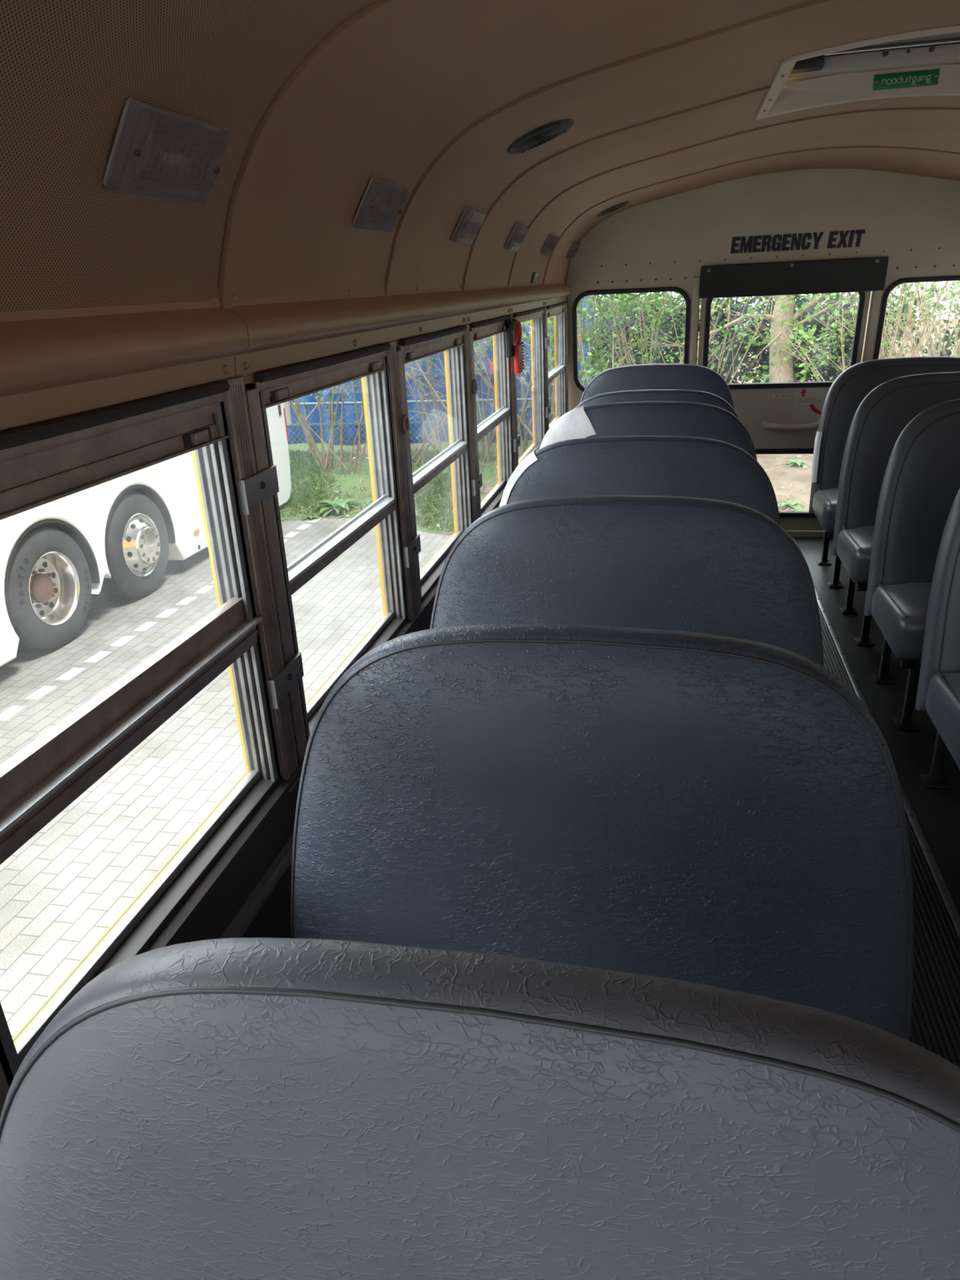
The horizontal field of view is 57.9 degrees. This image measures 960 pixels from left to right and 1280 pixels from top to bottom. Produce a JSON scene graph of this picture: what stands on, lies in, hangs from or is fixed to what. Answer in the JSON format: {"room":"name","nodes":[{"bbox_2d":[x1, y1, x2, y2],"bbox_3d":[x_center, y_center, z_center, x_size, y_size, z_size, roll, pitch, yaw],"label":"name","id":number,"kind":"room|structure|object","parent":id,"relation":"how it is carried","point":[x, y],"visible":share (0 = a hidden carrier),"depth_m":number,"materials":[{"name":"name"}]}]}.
{"room":"transit interior","nodes":[
{"label":"transit interior","id":0,"kind":"room"},
{"bbox_2d":[0,287,563,1041],"bbox_3d":[-0.151,-0.115,2.201,0.076,1.560,6.140,2,23,12],"label":"wall","id":1,"kind":"structure","parent":0,"point":[209,910],"depth_m":1.27,"materials":[{"name":"brown metal"}]},
{"bbox_2d":[0,1076,6,1117],"bbox_3d":[-0.485,0.189,0.676,0.076,0.660,0.118,2,23,12],"label":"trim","id":2,"kind":"structure","parent":1,"relation":"attached to","point":[2,1092],"depth_m":0.80,"materials":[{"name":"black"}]},
{"bbox_2d":[0,294,248,431],"bbox_3d":[-0.475,-0.139,0.521,0.030,0.108,1.431,2,23,12],"label":"trim","id":3,"kind":"structure","parent":1,"relation":"attached to","point":[55,363],"depth_m":0.90,"materials":[{"name":"beige paint"}]},
{"bbox_2d":[0,380,284,1095],"bbox_3d":[-0.408,0.057,0.990,0.060,0.616,0.620,2,23,12],"label":"window","id":4,"kind":"structure","parent":1,"relation":"in","point":[41,464],"depth_m":1.02,"materials":[{"name":"brown metal"}]},
{"bbox_2d":[191,375,306,792],"bbox_3d":[-0.337,-0.080,1.318,0.076,0.660,0.118,2,23,12],"label":"trim","id":5,"kind":"structure","parent":1,"relation":"attached to","point":[256,486],"depth_m":1.28,"materials":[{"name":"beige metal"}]},
{"bbox_2d":[220,832,293,938],"bbox_3d":[-0.032,-0.158,2.577,0.014,0.028,5.400,2,23,12],"label":"baseboard","id":6,"kind":"structure","parent":1,"relation":"attached to","point":[253,904],"depth_m":1.29,"materials":[{"name":"grey metal"}]},
{"bbox_2d":[244,342,409,744],"bbox_3d":[-0.261,-0.212,1.631,0.060,0.616,0.620,2,23,12],"label":"window","id":7,"kind":"structure","parent":1,"relation":"in","point":[279,385],"depth_m":1.70,"materials":[{"name":"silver metal"}]},
{"bbox_2d":[228,284,474,376],"bbox_3d":[-0.179,-0.680,1.810,0.030,0.108,1.419,2,23,12],"label":"trim","id":8,"kind":"structure","parent":1,"relation":"attached to","point":[282,331],"depth_m":1.49,"materials":[{"name":"beige paint"}]},
{"bbox_2d":[361,341,421,629],"bbox_3d":[-0.190,-0.349,1.959,0.077,0.660,0.118,2,23,12],"label":"trim","id":9,"kind":"structure","parent":1,"relation":"attached to","point":[411,548],"depth_m":1.93,"materials":[{"name":"beige"}]},
{"bbox_2d":[395,324,474,603],"bbox_3d":[-0.114,-0.481,2.273,0.060,0.616,0.620,2,23,12],"label":"window","id":10,"kind":"structure","parent":1,"relation":"in","point":[452,340],"depth_m":2.44,"materials":[{"name":"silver metal"}]},
{"bbox_2d":[444,324,482,534],"bbox_3d":[-0.042,-0.619,2.600,0.077,0.660,0.118,2,23,12],"label":"trim","id":11,"kind":"structure","parent":1,"relation":"attached to","point":[477,477],"depth_m":2.56,"materials":[{"name":"beige"}]},
{"bbox_2d":[466,282,516,324],"bbox_3d":[0.042,-1.084,2.771,0.030,0.108,0.708,2,23,12],"label":"trim","id":12,"kind":"structure","parent":1,"relation":"attached to","point":[490,301],"depth_m":2.72,"materials":[{"name":"beige paint"}]},
{"bbox_2d":[469,315,514,516],"bbox_3d":[0.034,-0.751,2.914,0.060,0.616,0.620,2,23,12],"label":"window","id":13,"kind":"structure","parent":1,"relation":"in","point":[503,417],"depth_m":3.12,"materials":[{"name":"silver metal"}]},
{"bbox_2d":[492,314,519,484],"bbox_3d":[0.105,-0.888,3.242,0.076,0.660,0.118,2,23,12],"label":"trim","id":14,"kind":"structure","parent":1,"relation":"attached to","point":[516,441],"depth_m":3.23,"materials":[{"name":"beige"}]},
{"bbox_2d":[505,318,524,373],"bbox_3d":[0.124,-1.041,3.077,0.042,0.185,0.126,2,23,12],"label":"hammer","id":15,"kind":"object","parent":1,"relation":"attached to","point":[516,350],"visible":1,"depth_m":3.06,"materials":[{"name":"red plastic"}]},
{"bbox_2d":[512,306,546,464],"bbox_3d":[0.198,-1.050,3.627,0.060,0.616,0.784,2,23,12],"label":"window","id":16,"kind":"structure","parent":1,"relation":"in","point":[537,315],"depth_m":3.94,"materials":[{"name":"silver metal"}]},
{"bbox_2d":[510,281,549,314],"bbox_3d":[0.206,-1.384,3.486,0.030,0.108,0.870,2,23,12],"label":"trim","id":17,"kind":"structure","parent":1,"relation":"attached to","point":[531,295],"depth_m":3.42,"materials":[{"name":"beige paint"}]},
{"bbox_2d":[530,271,537,283],"bbox_3d":[0.224,-1.490,3.567,0.021,0.043,0.090,2,23,12],"label":"tag","id":18,"kind":"object","parent":1,"relation":"attached to","point":[535,273],"visible":1,"depth_m":3.54,"materials":[{"name":"grey metal"}]},
{"bbox_2d":[530,306,551,444],"bbox_3d":[0.286,-1.219,4.029,0.076,0.660,0.118,2,23,12],"label":"trim","id":19,"kind":"structure","parent":1,"relation":"attached to","point":[546,340],"depth_m":3.99,"materials":[{"name":"beige"}]},
{"bbox_2d":[546,302,567,428],"bbox_3d":[0.373,-1.371,4.392,0.060,0.616,0.729,2,23,12],"label":"window","id":20,"kind":"structure","parent":1,"relation":"in","point":[558,309],"depth_m":4.67,"materials":[{"name":"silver metal"}]},
{"bbox_2d":[544,280,570,306],"bbox_3d":[0.386,-1.711,4.265,0.030,0.108,0.852,2,23,12],"label":"trim","id":21,"kind":"structure","parent":1,"relation":"attached to","point":[558,291],"depth_m":4.21,"materials":[{"name":"beige paint"}]},
{"bbox_2d":[554,301,568,418],"bbox_3d":[0.449,-1.527,4.765,0.064,0.660,0.106,2,23,12],"label":"trim","id":22,"kind":"structure","parent":1,"relation":"attached to","point":[566,305],"depth_m":4.72,"materials":[{"name":"metal"}]},
{"bbox_2d":[12,417,555,1044],"bbox_3d":[-0.070,0.256,2.810,0.021,1.186,5.490,2,23,12],"label":"windowsill","id":23,"kind":"structure","parent":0,"point":[530,448],"depth_m":1.15,"materials":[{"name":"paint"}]},
{"bbox_2d":[0,0,959,359],"bbox_3d":[1.090,-1.183,2.252,2.332,0.545,4.573,2,23,12],"label":"ceiling","id":24,"kind":"structure","parent":0,"point":[69,69],"depth_m":1.30,"materials":[{"name":"beige paint"}]},
{"bbox_2d":[102,97,221,200],"bbox_3d":[-0.326,-0.509,0.914,0.057,0.078,0.182,2,23,12],"label":"ceiling light","id":25,"kind":"object","parent":24,"relation":"attached to","point":[156,149],"visible":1,"depth_m":0.90,"materials":[{"name":"grey plastic"}]},
{"bbox_2d":[351,176,404,230],"bbox_3d":[-0.177,-0.781,1.562,0.057,0.078,0.182,2,23,12],"label":"ceiling light","id":26,"kind":"object","parent":24,"relation":"attached to","point":[380,197],"visible":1,"depth_m":1.54,"materials":[{"name":"grey plastic"}]},
{"bbox_2d":[450,206,482,242],"bbox_3d":[-0.029,-1.052,2.206,0.057,0.078,0.182,2,23,12],"label":"ceiling light","id":27,"kind":"object","parent":24,"relation":"attached to","point":[469,218],"visible":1,"depth_m":2.18,"materials":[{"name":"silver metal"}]},
{"bbox_2d":[503,222,526,249],"bbox_3d":[0.122,-1.327,2.860,0.057,0.078,0.182,2,23,12],"label":"ceiling light","id":28,"kind":"object","parent":24,"relation":"attached to","point":[518,229],"visible":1,"depth_m":2.83,"materials":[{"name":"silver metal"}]},
{"bbox_2d":[506,119,573,154],"bbox_3d":[0.135,-1.142,1.965,0.160,0.061,0.168,2,23,12],"label":"ceiling speaker","id":29,"kind":"object","parent":24,"relation":"attached to","point":[542,135],"visible":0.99,"depth_m":1.94,"materials":[{"name":"black plastic"}]},
{"bbox_2d":[514,124,565,150],"bbox_3d":[0.136,-1.139,1.966,0.121,0.043,0.128,2,23,12],"label":"grille","id":30,"kind":"object","parent":29,"relation":"attached to","point":[547,133],"depth_m":1.95,"materials":[{"name":"black"}]},
{"bbox_2d":[540,234,556,254],"bbox_3d":[0.290,-1.633,3.591,0.057,0.078,0.182,2,23,12],"label":"ceiling light","id":31,"kind":"object","parent":24,"relation":"attached to","point":[552,237],"visible":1,"depth_m":3.56,"materials":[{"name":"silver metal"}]},
{"bbox_2d":[565,241,578,258],"bbox_3d":[0.470,-1.963,4.376,0.057,0.078,0.182,2,23,12],"label":"ceiling light","id":32,"kind":"object","parent":24,"relation":"attached to","point":[572,250],"visible":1,"depth_m":4.34,"materials":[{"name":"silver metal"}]},
{"bbox_2d":[596,201,629,217],"bbox_3d":[0.625,-2.038,4.098,0.160,0.061,0.168,2,23,12],"label":"ceiling speaker","id":33,"kind":"object","parent":24,"relation":"attached to","point":[615,207],"visible":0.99,"depth_m":4.06,"materials":[{"name":"black plastic"}]},
{"bbox_2d":[601,204,624,214],"bbox_3d":[0.626,-2.035,4.099,0.121,0.043,0.128,2,23,12],"label":"grille","id":34,"kind":"object","parent":33,"relation":"attached to","point":[615,207],"depth_m":4.06,"materials":[{"name":"black metal"}]},
{"bbox_2d":[553,168,959,537],"bbox_3d":[1.610,-1.414,4.667,2.410,2.018,0.319,2,23,12],"label":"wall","id":35,"kind":"structure","parent":0,"point":[575,394],"depth_m":4.54,"materials":[{"name":"beige paint"}]},
{"bbox_2d":[572,286,690,391],"bbox_3d":[0.816,-1.619,4.711,0.620,0.540,0.103,2,23,12],"label":"window","id":36,"kind":"structure","parent":35,"relation":"in","point":[682,292],"depth_m":4.62,"materials":[{"name":"black rubber"}]},
{"bbox_2d":[688,276,699,364],"bbox_3d":[1.171,-1.250,4.836,0.034,1.431,0.214,2,23,12],"label":"trim","id":37,"kind":"structure","parent":35,"relation":"attached to","point":[695,292],"depth_m":4.58,"materials":[{"name":"beige paint"}]},
{"bbox_2d":[567,168,959,305],"bbox_3d":[1.558,-2.007,4.298,2.262,0.565,0.083,2,23,12],"label":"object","id":38,"kind":"structure","parent":35,"relation":"attached to","point":[908,220],"depth_m":4.27,"materials":[{"name":"beige paint"}]},
{"bbox_2d":[697,291,871,530],"bbox_3d":[1.607,-1.258,4.755,0.828,1.394,0.226,2,23,12],"label":"door","id":39,"kind":"structure","parent":35,"relation":"in","point":[779,417],"depth_m":4.72,"materials":[{"name":"beige paint"}]},
{"bbox_2d":[799,388,822,414],"bbox_3d":[1.835,-1.282,4.671,0.223,0.147,0.014,1,22,8],"label":"print","id":40,"kind":"object","parent":39,"relation":"on","point":[810,399],"depth_m":4.68,"materials":[{"name":"red"}]},
{"bbox_2d":[699,256,888,298],"bbox_3d":[1.571,-1.827,4.380,0.892,0.157,0.051,2,23,12],"label":"pad","id":41,"kind":"object","parent":35,"relation":"attached to","point":[866,273],"visible":1,"depth_m":4.36,"materials":[{"name":"black plastic"}]},
{"bbox_2d":[730,229,865,253],"bbox_3d":[1.573,-1.977,4.308,0.629,0.076,0.012,2,23,12],"label":"exit lettering","id":42,"kind":"object","parent":35,"relation":"attached to","point":[794,240],"visible":1,"depth_m":4.31,"materials":[{"name":"black paint"}]},
{"bbox_2d":[863,290,882,361],"bbox_3d":[2.038,-1.216,4.650,0.036,1.431,0.214,2,23,12],"label":"trim","id":43,"kind":"structure","parent":35,"relation":"attached to","point":[877,294],"depth_m":4.42,"materials":[{"name":"beige paint"}]},
{"bbox_2d":[873,275,959,359],"bbox_3d":[2.347,-1.557,4.386,0.633,0.531,0.102,2,23,12],"label":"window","id":44,"kind":"structure","parent":35,"relation":"in","point":[940,278],"depth_m":4.32,"materials":[{"name":"black rubber"}]},
{"bbox_2d":[793,536,959,1067],"bbox_3d":[1.031,0.599,2.294,2.320,0.064,6.257,2,23,12],"label":"floor","id":45,"kind":"structure","parent":0,"point":[936,811],"depth_m":2.51,"materials":[{"name":"rubber"}]},
{"bbox_2d":[0,937,959,1279],"bbox_3d":[-0.026,0.799,0.494,0.852,1.030,0.623,2,23,12],"label":"seat","id":46,"kind":"object","parent":45,"relation":"on","point":[264,1108],"visible":1,"depth_m":0.55,"materials":[{"name":"grey leather"}]},
{"bbox_2d":[290,623,913,1040],"bbox_3d":[0.099,0.570,1.038,0.852,1.030,0.622,2,23,12],"label":"seat","id":47,"kind":"object","parent":45,"relation":"on","point":[722,811],"visible":0.6,"depth_m":1.10,"materials":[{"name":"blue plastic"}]},
{"bbox_2d":[430,494,823,666],"bbox_3d":[0.251,0.292,1.700,0.852,1.030,0.622,2,23,12],"label":"seat","id":48,"kind":"object","parent":45,"relation":"on","point":[677,563],"visible":0.28,"depth_m":1.75,"materials":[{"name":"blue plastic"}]},
{"bbox_2d":[498,435,781,525],"bbox_3d":[0.404,0.014,2.362,0.852,1.030,0.622,2,23,12],"label":"seat","id":49,"kind":"object","parent":45,"relation":"on","point":[685,466],"visible":0.27,"depth_m":2.40,"materials":[{"name":"blue leather"}]},
{"bbox_2d":[539,400,757,461],"bbox_3d":[0.556,-0.264,3.025,0.852,1.030,0.623,2,23,12],"label":"seat","id":50,"kind":"object","parent":45,"relation":"on","point":[687,419],"visible":0.2,"depth_m":3.06,"materials":[{"name":"blue leather"}]},
{"bbox_2d":[573,389,739,419],"bbox_3d":[0.709,-0.522,3.695,0.852,0.987,0.622,2,23,12],"label":"seat","id":51,"kind":"object","parent":45,"relation":"on","point":[655,395],"visible":0.13,"depth_m":3.73,"materials":[{"name":"blue leather"}]},
{"bbox_2d":[579,363,734,409],"bbox_3d":[0.860,-0.820,4.349,0.852,1.030,0.622,2,23,12],"label":"seat","id":52,"kind":"object","parent":45,"relation":"on","point":[657,375],"visible":0.21,"depth_m":4.39,"materials":[{"name":"grey leather"}]},
{"bbox_2d":[791,536,959,942],"bbox_3d":[1.171,0.576,2.248,0.025,0.010,6.210,2,23,12],"label":"trim","id":53,"kind":"structure","parent":45,"relation":"attached to","point":[944,892],"depth_m":2.38,"materials":[{"name":"metal"}]},
{"bbox_2d":[808,355,959,587],"bbox_3d":[2.055,-0.773,4.089,0.882,1.030,0.622,2,23,12],"label":"seat","id":54,"kind":"object","parent":45,"relation":"on","point":[854,384],"visible":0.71,"depth_m":4.22,"materials":[{"name":"grey leather"}]},
{"bbox_2d":[812,487,838,533],"bbox_3d":[2.044,-0.613,4.066,0.872,0.187,0.455,2,23,12],"label":"cushion","id":55,"kind":"object","parent":54,"relation":"on","point":[824,500],"depth_m":4.06,"materials":[{"name":"grey leather"}]},
{"bbox_2d":[831,371,959,645],"bbox_3d":[1.903,-0.495,3.427,0.882,1.030,0.623,2,23,12],"label":"seat","id":56,"kind":"object","parent":45,"relation":"on","point":[883,414],"visible":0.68,"depth_m":3.56,"materials":[{"name":"grey leather"}]},
{"bbox_2d":[836,525,874,584],"bbox_3d":[1.892,-0.335,3.404,0.872,0.187,0.455,2,23,12],"label":"cushion","id":57,"kind":"object","parent":56,"relation":"on","point":[854,543],"depth_m":3.39,"materials":[{"name":"grey leather"}]},
{"bbox_2d":[864,398,959,730],"bbox_3d":[1.751,-0.217,2.765,0.882,1.030,0.622,2,23,12],"label":"seat","id":58,"kind":"object","parent":45,"relation":"on","point":[921,484],"visible":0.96,"depth_m":2.91,"materials":[{"name":"grey leather"}]},
{"bbox_2d":[871,582,932,662],"bbox_3d":[1.740,-0.057,2.742,0.872,0.187,0.455,2,23,12],"label":"cushion","id":59,"kind":"object","parent":58,"relation":"on","point":[899,609],"depth_m":2.73,"materials":[{"name":"grey leather"}]},
{"bbox_2d":[915,488,959,857],"bbox_3d":[1.599,0.061,2.103,0.882,1.030,0.623,2,23,12],"label":"seat","id":60,"kind":"object","parent":45,"relation":"on","point":[938,695],"visible":1,"depth_m":2.31,"materials":[{"name":"grey leather"}]},
{"bbox_2d":[925,672,959,769],"bbox_3d":[1.588,0.221,2.080,0.872,0.187,0.455,2,23,12],"label":"cushion","id":61,"kind":"object","parent":60,"relation":"on","point":[942,689],"depth_m":2.20,"materials":[{"name":"grey leather"}]},
{"label":"outside","id":62,"kind":"structure","parent":0,"visible":0},
{"bbox_2d":[279,318,959,535],"bbox_3d":[6.017,-7.581,24.249,80.000,0.523,34.387,2,23,12],"label":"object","id":63,"kind":"structure","parent":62,"point":[794,474],"depth_m":11.32,"materials":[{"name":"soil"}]},
{"bbox_2d":[300,515,319,520],"bbox_3d":[-2.126,-1.533,10.997,0.237,0.101,0.238,5,24,19],"label":"weed","id":64,"kind":"object","parent":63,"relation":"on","point":[314,517],"visible":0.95,"depth_m":10.96,"materials":[{"name":"green plant"}]},
{"bbox_2d":[288,379,364,471],"bbox_3d":[-3.091,-4.025,11.960,3.595,3.347,3.249,15,28,37],"label":"bare shrub","id":65,"kind":"object","parent":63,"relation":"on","point":[331,445],"visible":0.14,"depth_m":12.11,"materials":[{"name":"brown plant"}]},
{"bbox_2d":[315,498,358,517],"bbox_3d":[-1.832,-1.693,11.187,0.593,0.222,0.524,2,23,12],"label":"weed","id":66,"kind":"object","parent":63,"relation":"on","point":[337,504],"visible":0.98,"depth_m":11.12,"materials":[{"name":"green plant"}]},
{"bbox_2d":[290,353,442,475],"bbox_3d":[-1.590,-3.605,11.445,3.019,2.920,1.676,9,25,27],"label":"bare shrub","id":67,"kind":"object","parent":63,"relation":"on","point":[359,424],"visible":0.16,"depth_m":11.89,"materials":[{"name":"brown plant"}]},
{"bbox_2d":[280,447,519,532],"bbox_3d":[-1.166,-2.042,11.417,5.135,0.535,3.133,2,23,12],"label":"grass","id":68,"kind":"structure","parent":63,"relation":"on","point":[302,460],"depth_m":11.50,"materials":[{"name":"green plant"}]},
{"bbox_2d":[288,397,555,457],"bbox_3d":[-1.730,-2.938,12.540,8.102,0.990,0.074,2,23,12],"label":"fence","id":69,"kind":"object","parent":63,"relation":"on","point":[348,403],"visible":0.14,"depth_m":12.39,"materials":[{"name":"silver metal"}]},
{"bbox_2d":[286,295,592,445],"bbox_3d":[-2.441,-4.060,13.306,8.305,2.551,0.127,2,23,12],"label":"sheeting","id":70,"kind":"object","parent":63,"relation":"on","point":[526,373],"visible":0.09,"depth_m":13.14,"materials":[{"name":"blue"}]},
{"bbox_2d":[356,324,529,466],"bbox_3d":[-0.641,-3.844,10.955,3.218,3.588,1.965,-12,24,-21],"label":"bare shrub","id":71,"kind":"object","parent":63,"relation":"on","point":[422,455],"visible":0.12,"depth_m":11.77,"materials":[{"name":"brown plant"}]},
{"bbox_2d":[404,323,522,457],"bbox_3d":[-0.615,-4.106,11.550,2.816,3.453,2.609,2,23,12],"label":"bare shrub","id":72,"kind":"object","parent":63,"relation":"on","point":[435,440],"visible":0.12,"depth_m":11.68,"materials":[{"name":"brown plant"}]},
{"bbox_2d":[431,337,551,445],"bbox_3d":[0.933,-4.650,12.334,5.327,3.650,2.306,-14,25,-26],"label":"bare shrub","id":73,"kind":"object","parent":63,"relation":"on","point":[522,380],"visible":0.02,"depth_m":12.37,"materials":[{"name":"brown plant"}]},
{"bbox_2d":[404,297,624,466],"bbox_3d":[-0.063,-4.103,11.394,3.555,3.463,2.427,-12,24,-21],"label":"bare shrub","id":74,"kind":"object","parent":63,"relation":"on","point":[487,442],"visible":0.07,"depth_m":11.52,"materials":[{"name":"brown plant"}]},
{"bbox_2d":[279,445,813,529],"bbox_3d":[1.100,-1.933,10.948,8.046,0.485,3.559,2,23,12],"label":"litter","id":75,"kind":"object","parent":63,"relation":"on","point":[360,486],"visible":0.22,"depth_m":10.97,"materials":[{"name":"brown plant"}]},
{"bbox_2d":[408,293,685,457],"bbox_3d":[0.948,-3.945,11.384,3.665,3.059,2.130,4,23,17],"label":"bare shrub","id":76,"kind":"object","parent":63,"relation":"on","point":[519,422],"visible":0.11,"depth_m":11.31,"materials":[{"name":"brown plant"}]},
{"bbox_2d":[298,455,807,528],"bbox_3d":[1.332,-1.824,10.672,7.407,0.491,3.044,6,24,20],"label":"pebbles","id":77,"kind":"object","parent":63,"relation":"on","point":[798,456],"visible":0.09,"depth_m":11.03,"materials":[{"name":"grey stone"}]},
{"bbox_2d":[432,292,685,386],"bbox_3d":[0.856,-4.338,10.604,3.502,4.450,2.167,-5,22,-6],"label":"leafy shrub","id":78,"kind":"object","parent":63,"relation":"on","point":[550,325],"visible":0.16,"depth_m":10.73,"materials":[{"name":"green plant"}]},
{"bbox_2d":[407,293,711,438],"bbox_3d":[0.740,-4.271,10.467,4.339,4.495,2.058,-3,22,0],"label":"bare shrub","id":79,"kind":"object","parent":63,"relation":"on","point":[613,295],"visible":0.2,"depth_m":10.82,"materials":[{"name":"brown plant"}]},
{"bbox_2d":[519,291,777,425],"bbox_3d":[2.388,-4.252,10.507,3.707,4.177,2.268,2,23,12],"label":"leafy shrub","id":80,"kind":"object","parent":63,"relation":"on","point":[637,307],"visible":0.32,"depth_m":10.67,"materials":[{"name":"green plant"}]},
{"bbox_2d":[584,293,796,383],"bbox_3d":[2.919,-4.644,11.011,3.876,4.495,2.473,-9,23,-14],"label":"sapling","id":81,"kind":"object","parent":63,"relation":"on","point":[730,298],"visible":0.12,"depth_m":11.61,"materials":[{"name":"plant"}]},
{"bbox_2d":[592,280,959,383],"bbox_3d":[2.304,-5.167,12.971,16.210,4.440,2.679,2,23,12],"label":"hedge","id":82,"kind":"object","parent":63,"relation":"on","point":[950,337],"visible":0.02,"depth_m":12.65,"materials":[{"name":"green plant"}]},
{"bbox_2d":[630,288,931,382],"bbox_3d":[3.797,-4.661,11.195,3.705,4.313,1.427,2,23,12],"label":"tree","id":83,"kind":"object","parent":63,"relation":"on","point":[780,367],"visible":0.35,"depth_m":11.39,"materials":[{"name":"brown plant"}]},
{"bbox_2d":[777,499,804,511],"bbox_3d":[3.509,-1.495,9.746,0.320,0.138,0.373,10,25,28],"label":"weed","id":84,"kind":"object","parent":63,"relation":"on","point":[790,503],"visible":0.91,"depth_m":9.68,"materials":[{"name":"green plant"}]},
{"bbox_2d":[782,459,808,468],"bbox_3d":[3.855,-2.125,10.580,0.321,0.128,0.295,2,23,12],"label":"weed","id":85,"kind":"object","parent":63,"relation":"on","point":[791,461],"visible":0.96,"depth_m":10.54,"materials":[{"name":"green plant"}]},
{"bbox_2d":[714,280,959,381],"bbox_3d":[5.062,-4.322,10.502,3.127,4.113,4.371,-22,29,-38],"label":"thicket","id":86,"kind":"object","parent":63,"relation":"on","point":[922,285],"visible":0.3,"depth_m":10.53,"materials":[{"name":"plant"}]},
{"bbox_2d":[729,280,959,382],"bbox_3d":[4.934,-4.320,10.880,3.788,3.776,1.916,2,23,12],"label":"tree","id":87,"kind":"object","parent":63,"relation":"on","point":[809,333],"visible":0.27,"depth_m":11.04,"materials":[{"name":"green plant"}]},
{"bbox_2d":[826,280,959,357],"bbox_3d":[6.377,-4.420,10.496,4.595,4.151,3.497,-5,22,-6],"label":"thicket","id":88,"kind":"object","parent":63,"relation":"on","point":[956,350],"visible":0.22,"depth_m":10.71,"materials":[{"name":"plant"}]},
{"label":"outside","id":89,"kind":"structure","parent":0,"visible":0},
{"bbox_2d":[0,517,451,1037],"bbox_3d":[-2.323,7.971,-11.976,80.000,0.200,49.300,2,23,12],"label":"paving","id":90,"kind":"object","parent":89,"point":[64,887],"depth_m":5.47,"materials":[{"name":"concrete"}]},
{"bbox_2d":[0,400,292,666],"bbox_3d":[-5.292,-0.491,4.253,2.570,3.450,15.754,2,23,12],"label":"coach","id":91,"kind":"object","parent":90,"relation":"on","point":[119,536],"visible":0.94,"depth_m":7.60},
{"bbox_2d":[283,408,288,441],"bbox_3d":[-2.513,-2.772,11.182,0.036,0.420,0.035,2,23,12],"label":"tail lamp","id":92,"kind":"object","parent":91,"relation":"attached to","point":[286,418],"depth_m":11.17,"materials":[{"name":"red plastic"}]},
{"bbox_2d":[0,517,321,720],"bbox_3d":[-2.973,-0.050,7.470,0.115,0.012,9.940,3,23,13],"label":"road marking","id":93,"kind":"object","parent":90,"relation":"on","point":[10,712],"depth_m":7.09,"materials":[{"name":"white paint"}]},
{"bbox_3d":[0.942,-0.896,1.611,2.410,0.633,6.220,2,23,12],"label":"roof","id":94,"kind":"structure","parent":0,"visible":0},
{"bbox_2d":[755,25,959,119],"bbox_3d":[1.104,-1.438,2.080,0.820,0.195,0.805,2,23,12],"label":"roof hatch","id":95,"kind":"object","parent":94,"relation":"attached to","point":[923,63],"visible":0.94,"depth_m":2.40,"materials":[{"name":"beige plastic"}]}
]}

